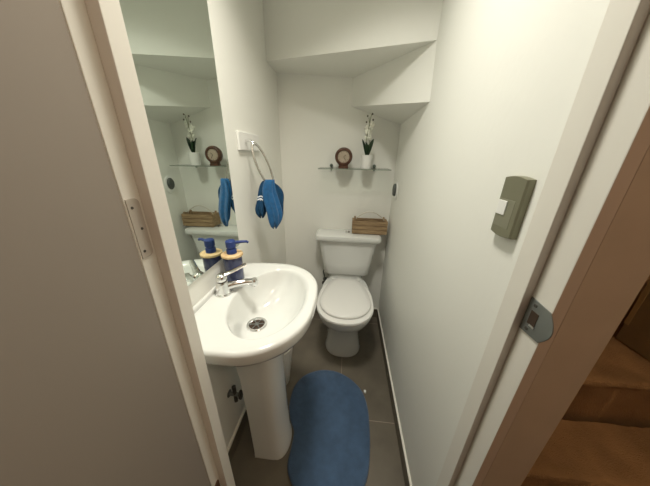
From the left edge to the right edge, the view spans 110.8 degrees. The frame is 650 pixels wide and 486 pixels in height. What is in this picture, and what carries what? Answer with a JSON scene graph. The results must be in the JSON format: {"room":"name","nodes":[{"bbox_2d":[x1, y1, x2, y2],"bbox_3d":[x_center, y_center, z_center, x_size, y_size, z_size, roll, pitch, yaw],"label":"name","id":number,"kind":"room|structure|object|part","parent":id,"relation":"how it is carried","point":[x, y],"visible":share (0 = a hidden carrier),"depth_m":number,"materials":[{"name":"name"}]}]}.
{"room":"bathroom","nodes":[
{"label":"bathroom","id":0,"kind":"room"},
{"bbox_2d":[188,0,286,447],"bbox_3d":[-0.420,-0.315,1.001,0.100,2.450,1.260,3,21,5],"label":"wall","id":1,"kind":"structure","parent":0,"point":[247,84],"depth_m":1.01,"materials":[{"name":"white paint"}]},
{"bbox_2d":[119,0,238,285],"bbox_3d":[-0.400,-0.427,0.562,0.005,1.123,0.500,3,21,5],"label":"wall mirror","id":2,"kind":"object","parent":1,"relation":"attached to","point":[170,41],"visible":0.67,"depth_m":0.64,"materials":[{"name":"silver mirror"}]},
{"bbox_2d":[227,385,242,402],"bbox_3d":[-0.391,0.658,0.978,0.058,0.090,0.032,3,21,5],"label":"valve","id":3,"kind":"object","parent":1,"relation":"attached to","point":[237,395],"visible":0.98,"depth_m":0.97,"materials":[{"name":"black metal"}]},
{"bbox_3d":[-0.368,0.661,0.976,0.012,0.048,0.030,3,21,5],"label":"handle","id":4,"kind":"part","parent":3,"relation":"part of","materials":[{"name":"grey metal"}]},
{"bbox_2d":[227,406,247,463],"bbox_3d":[-0.383,0.789,1.419,0.010,0.090,1.251,3,21,5],"label":"baseboard","id":5,"kind":"structure","parent":1,"relation":"attached to","point":[231,448],"depth_m":1.07,"materials":[{"name":"tile"}]},
{"bbox_2d":[236,131,273,180],"bbox_3d":[-0.297,-0.391,1.066,0.126,0.235,0.230,3,21,5],"label":"towel ring","id":6,"kind":"object","parent":1,"relation":"attached to","point":[245,141],"visible":0.8,"depth_m":1.00,"materials":[{"name":"silver metal"}]},
{"bbox_3d":[-0.353,-0.469,1.042,0.012,0.074,0.230,3,21,5],"label":"plate","id":7,"kind":"part","parent":6,"relation":"part of","materials":[{"name":"white plastic"}]},
{"bbox_2d":[255,180,283,228],"bbox_3d":[-0.265,-0.183,1.070,0.137,0.231,0.069,-1,21,-4],"label":"hand towel","id":8,"kind":"object","parent":6,"relation":"hanging from","point":[270,198],"visible":1,"depth_m":1.05,"materials":[{"name":"blue fabric"}]},
{"bbox_2d":[230,312,404,485],"bbox_3d":[-0.465,1.194,0.582,1.691,0.060,3.330,3,21,5],"label":"floor","id":9,"kind":"structure","parent":0,"point":[366,368],"depth_m":1.25,"materials":[{"name":"tile"}]},
{"bbox_2d":[193,263,317,459],"bbox_3d":[-0.227,0.567,0.949,0.381,0.849,0.521,3,21,5],"label":"pedestal sink","id":10,"kind":"object","parent":9,"relation":"on","point":[250,330],"visible":0.91,"depth_m":0.85,"materials":[{"name":"white ceramic"}]},
{"bbox_2d":[221,239,248,281],"bbox_3d":[-0.344,0.070,0.863,0.101,0.170,0.079,3,21,5],"label":"soap dispenser","id":11,"kind":"object","parent":10,"relation":"on","point":[232,257],"visible":0.91,"depth_m":0.84,"materials":[{"name":"blue plastic"}]},
{"bbox_2d":[223,256,244,281],"bbox_3d":[-0.355,0.098,0.875,0.068,0.107,0.068,3,21,5],"label":"bottle","id":12,"kind":"object","parent":11,"relation":"on","point":[230,262],"depth_m":0.84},
{"bbox_2d":[215,263,257,297],"bbox_3d":[-0.326,0.129,0.814,0.150,0.096,0.058,-13,25,-31],"label":"faucet","id":13,"kind":"object","parent":10,"relation":"on","point":[223,287],"visible":1,"depth_m":0.79,"materials":[{"name":"silver metal"}]},
{"bbox_3d":[-0.334,0.105,0.798,0.110,0.041,0.039,-12,25,-30],"label":"lever","id":14,"kind":"part","parent":13,"relation":"part of","materials":[{"name":"silver metal"}]},
{"bbox_3d":[-0.311,0.149,0.823,0.124,0.036,0.028,-9,23,-24],"label":"spout","id":15,"kind":"part","parent":13,"relation":"part of","materials":[{"name":"silver metal"}]},
{"bbox_2d":[194,263,317,366],"bbox_3d":[-0.222,0.257,0.829,0.381,0.154,0.521,3,21,5],"label":"basin","id":16,"kind":"object","parent":10,"relation":"in","point":[249,326],"depth_m":0.78,"materials":[{"name":"white ceramic"}]},
{"bbox_2d":[284,347,292,384],"bbox_3d":[-0.285,0.712,1.341,0.204,0.294,0.204,3,21,5],"label":"waste bin","id":17,"kind":"object","parent":9,"relation":"on","point":[287,355],"visible":0.09,"depth_m":1.29,"materials":[{"name":"white plastic"}]},
{"bbox_2d":[287,370,369,485],"bbox_3d":[0.011,0.932,1.165,0.438,0.018,0.605,3,21,5],"label":"bath mat","id":18,"kind":"object","parent":9,"relation":"on","point":[328,411],"visible":1,"depth_m":1.11,"materials":[{"name":"blue fabric"}]},
{"bbox_2d":[315,229,381,356],"bbox_3d":[0.138,0.371,1.541,0.460,0.798,0.634,3,21,5],"label":"toilet","id":19,"kind":"object","parent":9,"relation":"on","point":[344,304],"visible":1,"depth_m":1.55,"materials":[{"name":"white ceramic"}]},
{"bbox_3d":[0.133,0.555,1.589,0.348,0.420,0.573,3,21,5],"label":"bowl","id":20,"kind":"part","parent":19,"relation":"part of","materials":[{"name":"white ceramic"}]},
{"bbox_3d":[0.129,0.375,1.445,0.360,0.017,0.451,3,21,5],"label":"seat","id":21,"kind":"part","parent":19,"relation":"part of","materials":[{"name":"white plastic"}]},
{"bbox_3d":[0.133,0.343,1.474,0.322,0.020,0.452,3,21,5],"label":"seat lid","id":22,"kind":"part","parent":19,"relation":"part of","materials":[{"name":"white plastic"}]},
{"bbox_3d":[0.162,0.245,1.742,0.260,0.048,0.100,3,21,5],"label":"tank mount","id":23,"kind":"part","parent":19,"relation":"part of","materials":[{"name":"white ceramic"}]},
{"bbox_3d":[0.164,0.092,1.683,0.408,0.282,0.159,3,21,5],"label":"tank","id":24,"kind":"part","parent":19,"relation":"part of","materials":[{"name":"white ceramic"}]},
{"bbox_3d":[0.166,-0.054,1.615,0.460,0.040,0.186,3,21,5],"label":"tank lid","id":25,"kind":"part","parent":19,"relation":"part of","materials":[{"name":"white ceramic"}]},
{"bbox_2d":[352,212,387,234],"bbox_3d":[0.316,-0.148,1.592,0.241,0.154,0.100,3,21,5],"label":"wooden crate","id":26,"kind":"object","parent":19,"relation":"on","point":[374,226],"visible":1,"depth_m":1.56,"materials":[{"name":"brown wood"}]},
{"bbox_2d":[276,73,399,308],"bbox_3d":[0.077,-0.537,1.594,0.963,2.450,0.100,3,21,5],"label":"wall","id":27,"kind":"structure","parent":0,"point":[318,118],"depth_m":1.55,"materials":[{"name":"white paint"}]},
{"bbox_2d":[315,305,376,316],"bbox_3d":[0.066,0.583,1.969,0.769,0.090,0.010,3,21,5],"label":"baseboard","id":28,"kind":"structure","parent":27,"relation":"attached to","point":[375,309],"depth_m":1.94,"materials":[{"name":"tile"}]},
{"bbox_2d":[318,164,390,170],"bbox_3d":[0.189,-0.490,1.463,0.454,0.044,0.154,3,21,5],"label":"glass shelf","id":29,"kind":"object","parent":27,"relation":"attached to","point":[331,167],"visible":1,"depth_m":1.41,"materials":[{"name":"grey"}]},
{"bbox_2d":[335,147,351,167],"bbox_3d":[0.119,-0.540,1.423,0.110,0.124,0.045,3,21,5],"label":"desk clock","id":30,"kind":"object","parent":29,"relation":"on","point":[343,156],"visible":0.98,"depth_m":1.41,"materials":[{"name":"brown wood"}]},
{"bbox_3d":[0.189,-0.485,1.464,0.454,0.006,0.153,3,21,5],"label":"glass panel","id":31,"kind":"part","parent":29,"relation":"part of","materials":[{"name":"grey"}]},
{"bbox_2d":[361,113,373,168],"bbox_3d":[0.263,-0.622,1.380,0.075,0.311,0.074,3,21,5],"label":"potted orchid","id":32,"kind":"object","parent":29,"relation":"on","point":[366,160],"visible":1,"depth_m":1.38,"materials":[{"name":"white"}]},
{"bbox_3d":[0.262,-0.514,1.421,0.074,0.081,0.074,3,21,5],"label":"pot","id":33,"kind":"part","parent":32,"relation":"part of","materials":[{"name":"white ceramic"}]},
{"bbox_2d":[262,0,442,124],"bbox_3d":[0.030,-0.917,0.720,0.785,0.810,1.260,3,21,5],"label":"ceiling","id":34,"kind":"structure","parent":0,"point":[387,48],"depth_m":1.03,"materials":[{"name":"white paint"}]},
{"bbox_2d":[378,0,609,485],"bbox_3d":[0.449,-0.271,0.924,0.078,2.450,1.260,3,21,5],"label":"wall","id":35,"kind":"structure","parent":0,"point":[508,74],"depth_m":0.60,"materials":[{"name":"white paint"}]},
{"bbox_2d":[377,309,411,485],"bbox_3d":[0.389,0.828,1.352,0.008,0.090,1.249,3,21,5],"label":"baseboard","id":36,"kind":"structure","parent":35,"relation":"attached to","point":[406,473],"depth_m":1.16,"materials":[{"name":"tile"}]},
{"bbox_2d":[392,182,397,199],"bbox_3d":[0.447,-0.333,1.434,0.022,0.120,0.096,3,21,5],"label":"wall dispenser","id":37,"kind":"object","parent":35,"relation":"attached to","point":[395,186],"visible":1,"depth_m":1.41,"materials":[{"name":"white plastic"}]},
{"bbox_2d":[392,184,395,195],"bbox_3d":[0.443,-0.340,1.434,0.014,0.078,0.057,3,21,5],"label":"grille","id":38,"kind":"object","parent":37,"relation":"attached to","point":[394,186],"depth_m":1.42,"materials":[{"name":"grey metal"}]},
{"bbox_2d":[491,176,536,239],"bbox_3d":[0.348,-0.067,0.421,0.015,0.114,0.062,3,21,5],"label":"light switch","id":39,"kind":"object","parent":35,"relation":"attached to","point":[517,191],"visible":1,"depth_m":0.41,"materials":[{"name":"olive-grey plastic"},{"name":"white plastic"}]},
{"bbox_2d":[481,145,649,485],"bbox_3d":[-0.420,-0.072,0.375,1.691,2.450,0.076,3,21,5],"label":"wall","id":40,"kind":"structure","parent":0,"point":[619,268],"depth_m":0.32,"materials":[{"name":"brown paint"}]},
{"bbox_2d":[0,0,210,485],"bbox_3d":[-0.354,0.249,0.136,0.041,2.012,0.652,3,21,5],"label":"door","id":41,"kind":"structure","parent":40,"relation":"in","point":[91,393],"depth_m":0.27,"materials":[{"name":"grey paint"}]},
{"bbox_3d":[-0.300,-0.023,0.364,0.002,0.098,0.022,3,21,5],"label":"door hinge","id":42,"kind":"part","parent":41,"relation":"part of","materials":[{"name":"beige metal"}]},
{"bbox_2d":[59,0,649,485],"bbox_3d":[0.015,0.139,0.430,0.633,2.030,0.038,3,21,5],"label":"trim","id":43,"kind":"structure","parent":40,"relation":"attached to","point":[623,21],"depth_m":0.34,"materials":[{"name":"white paint"}]},
{"bbox_2d":[519,296,553,342],"bbox_3d":[0.324,0.122,0.342,0.003,0.061,0.052,3,21,5],"label":"strike plate","id":44,"kind":"object","parent":40,"relation":"attached to","point":[537,321],"visible":1,"depth_m":0.34,"materials":[{"name":"silver metal"}]},
{"bbox_2d":[521,275,649,485],"bbox_3d":[0.942,0.359,1.252,0.906,1.052,1.719,3,21,5],"label":"staircase","id":45,"kind":"structure","parent":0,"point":[602,438],"depth_m":0.71,"materials":[{"name":"brown wood"}]},
{"bbox_2d":[616,281,649,360],"bbox_3d":[1.207,0.275,0.717,0.216,0.266,0.176,3,21,5],"label":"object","id":46,"kind":"object","parent":45,"relation":"on","point":[635,331],"visible":1,"depth_m":0.79,"materials":[{"name":"brown wood"}]}
]}

